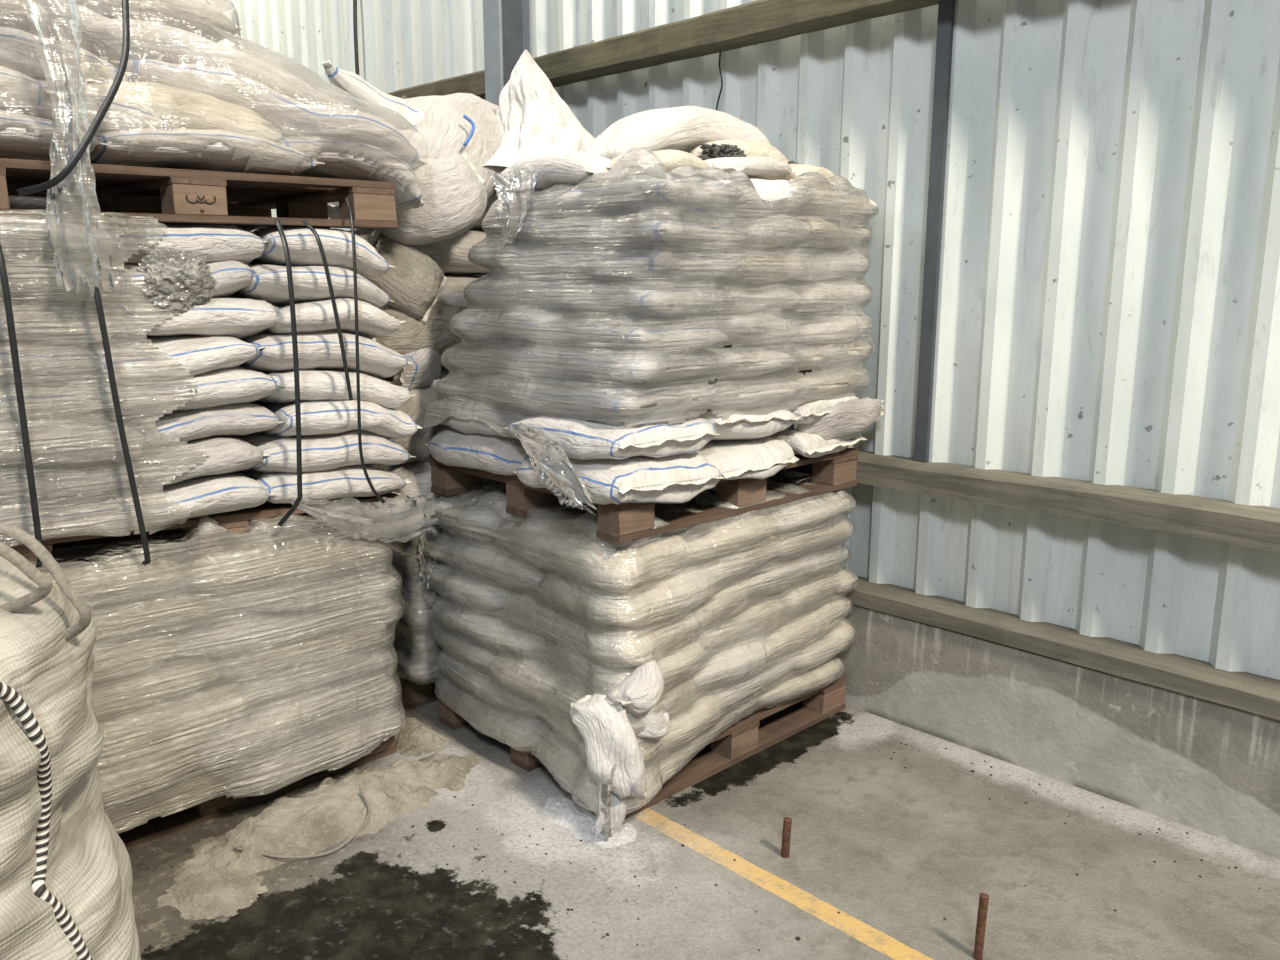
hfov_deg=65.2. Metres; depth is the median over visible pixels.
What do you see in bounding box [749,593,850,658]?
sack
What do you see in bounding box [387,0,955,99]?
beam
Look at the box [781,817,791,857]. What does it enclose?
pin
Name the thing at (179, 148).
sack
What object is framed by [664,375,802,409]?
sack
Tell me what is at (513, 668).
sack
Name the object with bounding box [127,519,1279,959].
floor
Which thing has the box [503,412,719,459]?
sack
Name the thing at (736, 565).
sack
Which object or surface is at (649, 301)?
sack
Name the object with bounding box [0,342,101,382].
sack
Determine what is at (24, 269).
sack
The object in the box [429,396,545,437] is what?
sack
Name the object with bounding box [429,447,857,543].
pallet
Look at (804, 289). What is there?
sack
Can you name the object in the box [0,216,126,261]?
sack
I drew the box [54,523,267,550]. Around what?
sack
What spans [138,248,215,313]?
film
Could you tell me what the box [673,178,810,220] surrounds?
sack
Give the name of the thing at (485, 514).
sack
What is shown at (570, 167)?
sack
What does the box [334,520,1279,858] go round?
wall
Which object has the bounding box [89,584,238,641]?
sack
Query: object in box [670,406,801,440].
sack
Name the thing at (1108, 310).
wall
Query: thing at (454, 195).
sack
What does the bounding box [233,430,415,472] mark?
sack
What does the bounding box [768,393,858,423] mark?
sack
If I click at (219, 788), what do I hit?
sack
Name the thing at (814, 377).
sack
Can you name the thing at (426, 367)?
sack
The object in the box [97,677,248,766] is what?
sack
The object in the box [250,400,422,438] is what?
sack
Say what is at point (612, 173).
film
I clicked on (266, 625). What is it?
sack
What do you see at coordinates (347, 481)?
sack
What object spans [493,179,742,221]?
sack
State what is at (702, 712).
sack
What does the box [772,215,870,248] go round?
sack
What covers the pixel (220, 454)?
sack
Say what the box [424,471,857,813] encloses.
film
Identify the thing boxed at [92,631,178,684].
sack
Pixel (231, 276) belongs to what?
sack
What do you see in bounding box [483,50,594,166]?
sack
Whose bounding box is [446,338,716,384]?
sack
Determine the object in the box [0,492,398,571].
pallet
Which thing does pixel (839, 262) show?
sack
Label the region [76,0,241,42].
sack
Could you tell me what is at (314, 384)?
sack
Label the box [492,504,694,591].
sack
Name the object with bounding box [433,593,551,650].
sack
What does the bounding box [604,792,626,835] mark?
sack
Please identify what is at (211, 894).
powder
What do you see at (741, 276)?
sack
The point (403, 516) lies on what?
flap
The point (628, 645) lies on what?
sack
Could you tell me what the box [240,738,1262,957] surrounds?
crumbs
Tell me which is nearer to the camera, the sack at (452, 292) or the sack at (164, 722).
the sack at (164, 722)
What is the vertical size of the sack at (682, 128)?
0.244 m
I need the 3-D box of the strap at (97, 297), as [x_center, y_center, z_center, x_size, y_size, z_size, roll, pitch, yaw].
[-1.330,-0.152,2.553,0.080,0.785,0.042,-11,16,-43]
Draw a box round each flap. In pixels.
[290,493,439,541]
[491,170,538,247]
[510,423,595,514]
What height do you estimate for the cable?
4.100 m
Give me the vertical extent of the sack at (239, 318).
0.149 m
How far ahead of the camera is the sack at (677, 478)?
2.86 m
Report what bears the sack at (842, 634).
on the sack at (802, 682)
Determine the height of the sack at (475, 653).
0.141 m
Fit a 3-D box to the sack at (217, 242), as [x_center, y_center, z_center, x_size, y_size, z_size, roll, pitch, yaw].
[-1.378,-0.672,2.870,0.497,0.140,0.533,-11,16,-43]
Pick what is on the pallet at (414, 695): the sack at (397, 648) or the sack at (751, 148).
the sack at (397, 648)
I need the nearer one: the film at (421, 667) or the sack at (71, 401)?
the sack at (71, 401)
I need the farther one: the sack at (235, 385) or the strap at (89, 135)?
the sack at (235, 385)
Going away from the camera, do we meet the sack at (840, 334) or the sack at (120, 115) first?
the sack at (120, 115)
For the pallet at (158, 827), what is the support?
on the floor
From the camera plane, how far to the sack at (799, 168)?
3.34 m
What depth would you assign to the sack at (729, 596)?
3.19 m
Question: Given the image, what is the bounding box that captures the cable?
[353,0,358,74]
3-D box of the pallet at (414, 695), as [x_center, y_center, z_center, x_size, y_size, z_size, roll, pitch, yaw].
[-0.845,0.668,4.476,1.103,0.137,0.982,-11,16,-43]
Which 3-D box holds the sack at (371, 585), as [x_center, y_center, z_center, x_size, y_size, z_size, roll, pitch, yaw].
[-1.118,0.331,3.198,0.580,0.145,0.451,-11,16,-43]
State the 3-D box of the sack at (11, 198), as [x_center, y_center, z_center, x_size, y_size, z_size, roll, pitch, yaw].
[-2.538,-0.922,3.242,0.805,0.211,0.553,-11,16,-43]
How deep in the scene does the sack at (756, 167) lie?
3.20 m
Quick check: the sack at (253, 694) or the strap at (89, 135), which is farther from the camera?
the sack at (253, 694)
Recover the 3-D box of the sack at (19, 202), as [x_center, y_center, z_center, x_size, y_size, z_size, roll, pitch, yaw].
[-1.977,-1.032,3.771,0.817,0.209,0.556,-11,16,-43]
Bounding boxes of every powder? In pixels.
[157,869,267,920]
[174,752,481,881]
[394,717,449,756]
[542,795,637,847]
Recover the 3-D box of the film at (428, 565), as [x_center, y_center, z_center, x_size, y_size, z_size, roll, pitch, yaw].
[-0.742,0.322,3.559,0.070,0.306,0.097,7,13,31]
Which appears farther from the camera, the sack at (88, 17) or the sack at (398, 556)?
the sack at (398, 556)
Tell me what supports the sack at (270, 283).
on the sack at (311, 316)
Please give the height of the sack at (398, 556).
0.130 m
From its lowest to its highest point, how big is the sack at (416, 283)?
0.330 m
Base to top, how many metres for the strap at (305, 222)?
0.519 m
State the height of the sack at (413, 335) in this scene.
0.219 m
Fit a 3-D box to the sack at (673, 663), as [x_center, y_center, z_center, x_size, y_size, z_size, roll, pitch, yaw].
[-0.045,0.522,3.152,0.425,0.156,0.441,-11,16,-43]
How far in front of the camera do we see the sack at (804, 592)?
3.52 m
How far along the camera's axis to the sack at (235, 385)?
2.72 m
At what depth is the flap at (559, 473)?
2.81 m
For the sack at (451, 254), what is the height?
0.203 m
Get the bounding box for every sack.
[0,0,109,37]
[0,27,131,83]
[0,66,49,113]
[0,110,106,160]
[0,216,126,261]
[0,253,119,302]
[0,298,126,346]
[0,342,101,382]
[0,381,107,419]
[0,414,153,462]
[0,461,120,498]
[0,492,123,538]
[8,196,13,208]
[12,196,63,209]
[22,79,177,133]
[42,545,195,604]
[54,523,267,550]
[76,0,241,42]
[78,366,284,414]
[80,19,346,106]
[83,260,256,306]
[83,334,265,384]
[85,81,284,142]
[88,222,267,264]
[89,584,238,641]
[90,128,324,175]
[91,436,269,488]
[92,403,281,447]
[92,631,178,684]
[92,653,224,718]
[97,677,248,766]
[97,742,199,803]
[102,297,280,339]
[104,472,275,519]
[104,767,224,830]
[110,59,425,170]
[151,533,390,589]
[167,595,401,654]
[194,668,400,769]
[207,620,392,677]
[210,566,399,611]
[220,646,395,704]
[221,704,404,794]
[227,263,394,307]
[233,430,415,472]
[235,465,411,503]
[239,331,412,377]
[245,226,395,277]
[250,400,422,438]
[258,369,415,408]
[264,298,405,337]
[277,135,424,213]
[321,60,426,112]
[327,189,509,231]
[349,229,511,275]
[366,229,447,323]
[369,302,461,354]
[372,461,438,500]
[376,564,432,591]
[378,380,448,467]
[379,275,496,312]
[379,368,475,397]
[380,153,486,244]
[383,539,406,565]
[387,639,445,675]
[393,348,441,391]
[395,625,440,653]
[399,112,423,137]
[401,615,429,625]
[405,95,498,108]
[407,93,506,199]
[419,524,453,537]
[425,427,534,474]
[428,487,520,540]
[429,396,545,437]
[431,530,553,586]
[431,615,500,665]
[432,560,515,608]
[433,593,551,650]
[436,672,549,746]
[437,373,709,416]
[438,647,535,710]
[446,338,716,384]
[452,308,727,353]
[466,275,726,317]
[470,239,740,284]
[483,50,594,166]
[484,214,746,252]
[491,151,631,192]
[491,646,694,721]
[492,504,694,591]
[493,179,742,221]
[502,585,698,664]
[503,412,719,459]
[513,452,724,504]
[532,685,722,760]
[536,689,762,815]
[539,563,714,627]
[543,635,704,690]
[569,688,647,799]
[584,106,769,180]
[604,652,663,713]
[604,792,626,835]
[606,150,710,179]
[626,708,669,738]
[654,496,778,559]
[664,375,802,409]
[669,213,809,249]
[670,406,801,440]
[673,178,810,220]
[674,309,799,345]
[687,534,781,582]
[688,635,770,685]
[689,280,799,313]
[689,575,750,623]
[690,139,787,162]
[691,342,795,378]
[691,592,782,648]
[694,156,795,180]
[696,483,852,532]
[697,436,798,479]
[705,651,797,706]
[711,249,803,283]
[741,544,847,594]
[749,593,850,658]
[757,339,872,368]
[758,654,843,701]
[761,308,871,344]
[764,366,868,397]
[768,246,868,280]
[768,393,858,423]
[769,424,866,457]
[769,565,854,614]
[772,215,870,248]
[772,516,852,557]
[778,277,871,311]
[780,164,842,189]
[785,188,876,223]
[793,397,885,439]
[793,616,854,667]
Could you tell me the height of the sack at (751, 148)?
0.140 m
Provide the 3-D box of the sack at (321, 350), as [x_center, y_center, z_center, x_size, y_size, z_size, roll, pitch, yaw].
[-1.070,-0.402,3.191,0.557,0.174,0.522,-11,16,-43]
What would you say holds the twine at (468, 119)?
attached to the sack at (454, 195)
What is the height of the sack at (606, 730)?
0.336 m
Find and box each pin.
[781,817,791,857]
[973,893,988,959]
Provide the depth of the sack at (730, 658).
3.24 m
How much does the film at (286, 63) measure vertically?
0.618 m
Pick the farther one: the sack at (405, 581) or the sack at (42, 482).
the sack at (405, 581)
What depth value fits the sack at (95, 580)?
2.69 m
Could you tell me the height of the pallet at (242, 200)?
0.151 m
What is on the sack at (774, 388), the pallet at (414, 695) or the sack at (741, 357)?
the sack at (741, 357)
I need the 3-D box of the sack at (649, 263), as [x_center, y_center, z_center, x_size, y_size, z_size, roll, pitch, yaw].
[-0.130,-0.694,3.163,0.417,0.153,0.884,-11,16,-43]
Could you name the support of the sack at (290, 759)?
on the pallet at (158, 827)
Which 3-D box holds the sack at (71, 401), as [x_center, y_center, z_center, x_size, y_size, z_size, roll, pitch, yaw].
[-1.684,-0.214,2.635,0.431,0.144,0.514,-11,16,-43]
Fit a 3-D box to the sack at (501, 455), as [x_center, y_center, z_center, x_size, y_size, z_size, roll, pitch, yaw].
[-0.404,-0.123,3.384,0.422,0.147,0.624,-11,16,-43]
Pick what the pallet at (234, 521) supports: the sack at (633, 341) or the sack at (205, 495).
the sack at (205, 495)
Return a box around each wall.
[203,0,1279,679]
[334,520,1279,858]
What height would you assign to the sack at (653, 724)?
0.178 m
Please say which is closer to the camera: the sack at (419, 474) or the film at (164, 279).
the film at (164, 279)
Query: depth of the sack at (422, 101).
3.96 m
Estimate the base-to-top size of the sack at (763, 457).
0.132 m
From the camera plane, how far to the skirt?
2.84 m
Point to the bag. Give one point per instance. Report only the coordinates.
(66, 879)
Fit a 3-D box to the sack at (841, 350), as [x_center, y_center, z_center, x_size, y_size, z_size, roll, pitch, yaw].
[0.466,-0.471,3.601,0.411,0.131,0.666,-11,16,-43]
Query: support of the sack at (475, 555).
on the sack at (465, 586)
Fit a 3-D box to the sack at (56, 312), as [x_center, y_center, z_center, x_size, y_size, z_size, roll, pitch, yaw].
[-1.656,-0.414,2.627,0.501,0.141,0.509,-11,16,-43]
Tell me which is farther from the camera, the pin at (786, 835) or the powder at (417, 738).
the powder at (417, 738)
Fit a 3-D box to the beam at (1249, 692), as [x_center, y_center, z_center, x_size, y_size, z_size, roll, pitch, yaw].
[-0.116,0.230,4.752,0.149,0.082,11.800,-11,16,-43]
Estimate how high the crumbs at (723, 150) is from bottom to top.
0.079 m
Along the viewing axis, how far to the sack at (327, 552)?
2.98 m
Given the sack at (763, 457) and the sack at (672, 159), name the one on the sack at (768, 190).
the sack at (672, 159)
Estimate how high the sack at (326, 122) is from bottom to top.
0.282 m
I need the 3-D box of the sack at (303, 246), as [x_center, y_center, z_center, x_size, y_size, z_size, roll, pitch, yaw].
[-1.078,-0.711,3.140,0.418,0.169,0.563,-11,16,-43]
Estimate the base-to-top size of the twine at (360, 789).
0.076 m
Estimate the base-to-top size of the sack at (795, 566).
0.144 m
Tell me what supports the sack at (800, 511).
on the sack at (799, 540)
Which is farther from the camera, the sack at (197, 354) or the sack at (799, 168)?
the sack at (799, 168)
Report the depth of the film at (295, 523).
2.95 m
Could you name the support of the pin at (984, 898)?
on the floor
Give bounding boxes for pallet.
[0,158,397,228]
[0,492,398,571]
[116,731,395,849]
[386,639,437,711]
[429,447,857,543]
[437,674,846,819]
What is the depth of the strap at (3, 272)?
2.38 m
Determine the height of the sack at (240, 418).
0.152 m
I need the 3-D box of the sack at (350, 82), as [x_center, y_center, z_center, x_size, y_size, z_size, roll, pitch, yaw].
[-0.917,-1.356,3.646,0.160,0.258,0.509,8,14,35]
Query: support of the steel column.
on the floor
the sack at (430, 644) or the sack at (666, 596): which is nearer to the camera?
the sack at (666, 596)
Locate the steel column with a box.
[483,0,532,278]
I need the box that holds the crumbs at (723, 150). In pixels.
[697,143,746,159]
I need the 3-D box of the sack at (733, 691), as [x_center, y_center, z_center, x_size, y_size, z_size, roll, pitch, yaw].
[0.269,0.641,3.516,0.432,0.136,0.433,-11,16,-43]
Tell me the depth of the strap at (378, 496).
2.96 m
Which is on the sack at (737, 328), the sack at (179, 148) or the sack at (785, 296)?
the sack at (785, 296)
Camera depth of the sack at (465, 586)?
3.40 m
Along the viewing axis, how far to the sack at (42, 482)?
2.54 m
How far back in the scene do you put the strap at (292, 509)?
2.84 m
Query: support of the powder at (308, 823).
on the floor
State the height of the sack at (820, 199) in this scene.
0.124 m
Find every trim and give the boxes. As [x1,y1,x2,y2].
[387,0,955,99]
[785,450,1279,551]
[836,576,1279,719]
[914,0,954,461]
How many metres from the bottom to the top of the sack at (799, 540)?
0.127 m
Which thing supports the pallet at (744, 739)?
on the floor
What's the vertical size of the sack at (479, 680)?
0.142 m
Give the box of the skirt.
[593,767,615,840]
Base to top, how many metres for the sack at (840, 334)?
0.160 m
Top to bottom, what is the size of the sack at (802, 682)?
0.115 m
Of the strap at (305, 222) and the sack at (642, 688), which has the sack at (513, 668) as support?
the sack at (642, 688)
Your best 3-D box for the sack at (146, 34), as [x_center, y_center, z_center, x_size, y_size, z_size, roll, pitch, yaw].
[-1.346,-1.212,3.040,0.858,0.258,0.530,-8,14,-33]
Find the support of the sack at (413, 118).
on the sack at (443, 127)
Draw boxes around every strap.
[0,243,42,567]
[16,0,129,195]
[86,263,150,564]
[275,220,302,525]
[303,220,352,400]
[345,197,384,503]
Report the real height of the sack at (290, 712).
0.147 m
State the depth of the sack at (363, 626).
3.04 m
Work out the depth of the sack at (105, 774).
2.73 m
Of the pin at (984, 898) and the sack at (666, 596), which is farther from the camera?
the sack at (666, 596)
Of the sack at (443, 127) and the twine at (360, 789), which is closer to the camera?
the twine at (360, 789)
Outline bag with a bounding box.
[0,523,140,959]
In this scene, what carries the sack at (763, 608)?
on the sack at (730, 658)
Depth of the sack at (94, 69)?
2.48 m
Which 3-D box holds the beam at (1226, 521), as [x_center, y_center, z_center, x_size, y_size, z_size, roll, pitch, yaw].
[-0.120,-0.240,4.654,0.150,0.107,11.800,-11,16,-43]
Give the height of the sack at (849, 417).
0.187 m
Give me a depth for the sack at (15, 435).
2.51 m
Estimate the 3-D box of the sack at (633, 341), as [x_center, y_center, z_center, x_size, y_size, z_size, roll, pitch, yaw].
[-0.177,-0.498,3.192,0.441,0.144,0.928,-11,16,-43]
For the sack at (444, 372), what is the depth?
3.87 m
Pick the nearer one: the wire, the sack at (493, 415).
the sack at (493, 415)
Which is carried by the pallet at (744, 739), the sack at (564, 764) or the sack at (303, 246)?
the sack at (564, 764)
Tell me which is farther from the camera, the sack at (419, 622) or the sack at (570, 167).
the sack at (419, 622)
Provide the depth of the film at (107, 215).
2.54 m
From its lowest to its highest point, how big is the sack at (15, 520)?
0.125 m
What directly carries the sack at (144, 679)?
on the sack at (164, 722)
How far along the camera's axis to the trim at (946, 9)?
3.38 m
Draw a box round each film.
[0,0,428,165]
[0,210,201,546]
[19,0,118,296]
[25,497,406,833]
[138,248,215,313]
[338,519,445,684]
[417,529,442,610]
[424,148,878,435]
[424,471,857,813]
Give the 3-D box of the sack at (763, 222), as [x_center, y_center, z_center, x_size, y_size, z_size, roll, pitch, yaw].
[0.244,-0.821,3.301,0.359,0.138,0.581,-11,16,-43]
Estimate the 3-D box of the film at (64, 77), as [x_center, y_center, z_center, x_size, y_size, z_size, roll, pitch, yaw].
[-1.379,-0.871,2.361,0.178,0.861,0.102,-11,16,-43]
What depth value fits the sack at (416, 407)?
3.56 m
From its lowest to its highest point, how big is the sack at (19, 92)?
0.142 m
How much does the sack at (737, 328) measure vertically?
0.157 m
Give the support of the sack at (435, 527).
on the sack at (398, 556)
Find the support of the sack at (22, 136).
on the pallet at (242, 200)
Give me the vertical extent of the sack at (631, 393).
0.152 m
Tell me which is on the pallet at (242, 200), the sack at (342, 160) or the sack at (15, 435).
the sack at (342, 160)
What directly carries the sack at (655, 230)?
on the sack at (649, 263)
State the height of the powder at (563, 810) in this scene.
0.036 m
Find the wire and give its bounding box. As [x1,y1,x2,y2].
[716,51,722,109]
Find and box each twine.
[234,788,370,858]
[463,114,474,145]
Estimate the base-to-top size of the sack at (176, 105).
0.171 m
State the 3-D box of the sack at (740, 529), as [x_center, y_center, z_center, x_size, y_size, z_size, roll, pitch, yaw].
[0.172,0.146,3.339,0.413,0.128,0.459,-11,16,-43]
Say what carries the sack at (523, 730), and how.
on the pallet at (744, 739)
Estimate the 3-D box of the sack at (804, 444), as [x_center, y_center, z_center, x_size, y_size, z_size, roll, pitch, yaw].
[0.461,-0.184,3.687,0.442,0.144,0.700,-11,16,-43]
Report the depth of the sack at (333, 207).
3.85 m
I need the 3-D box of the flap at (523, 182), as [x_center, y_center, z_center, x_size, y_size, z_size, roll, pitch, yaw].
[-0.404,-0.847,3.147,0.080,0.241,0.206,-11,16,-43]
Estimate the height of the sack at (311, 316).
0.145 m

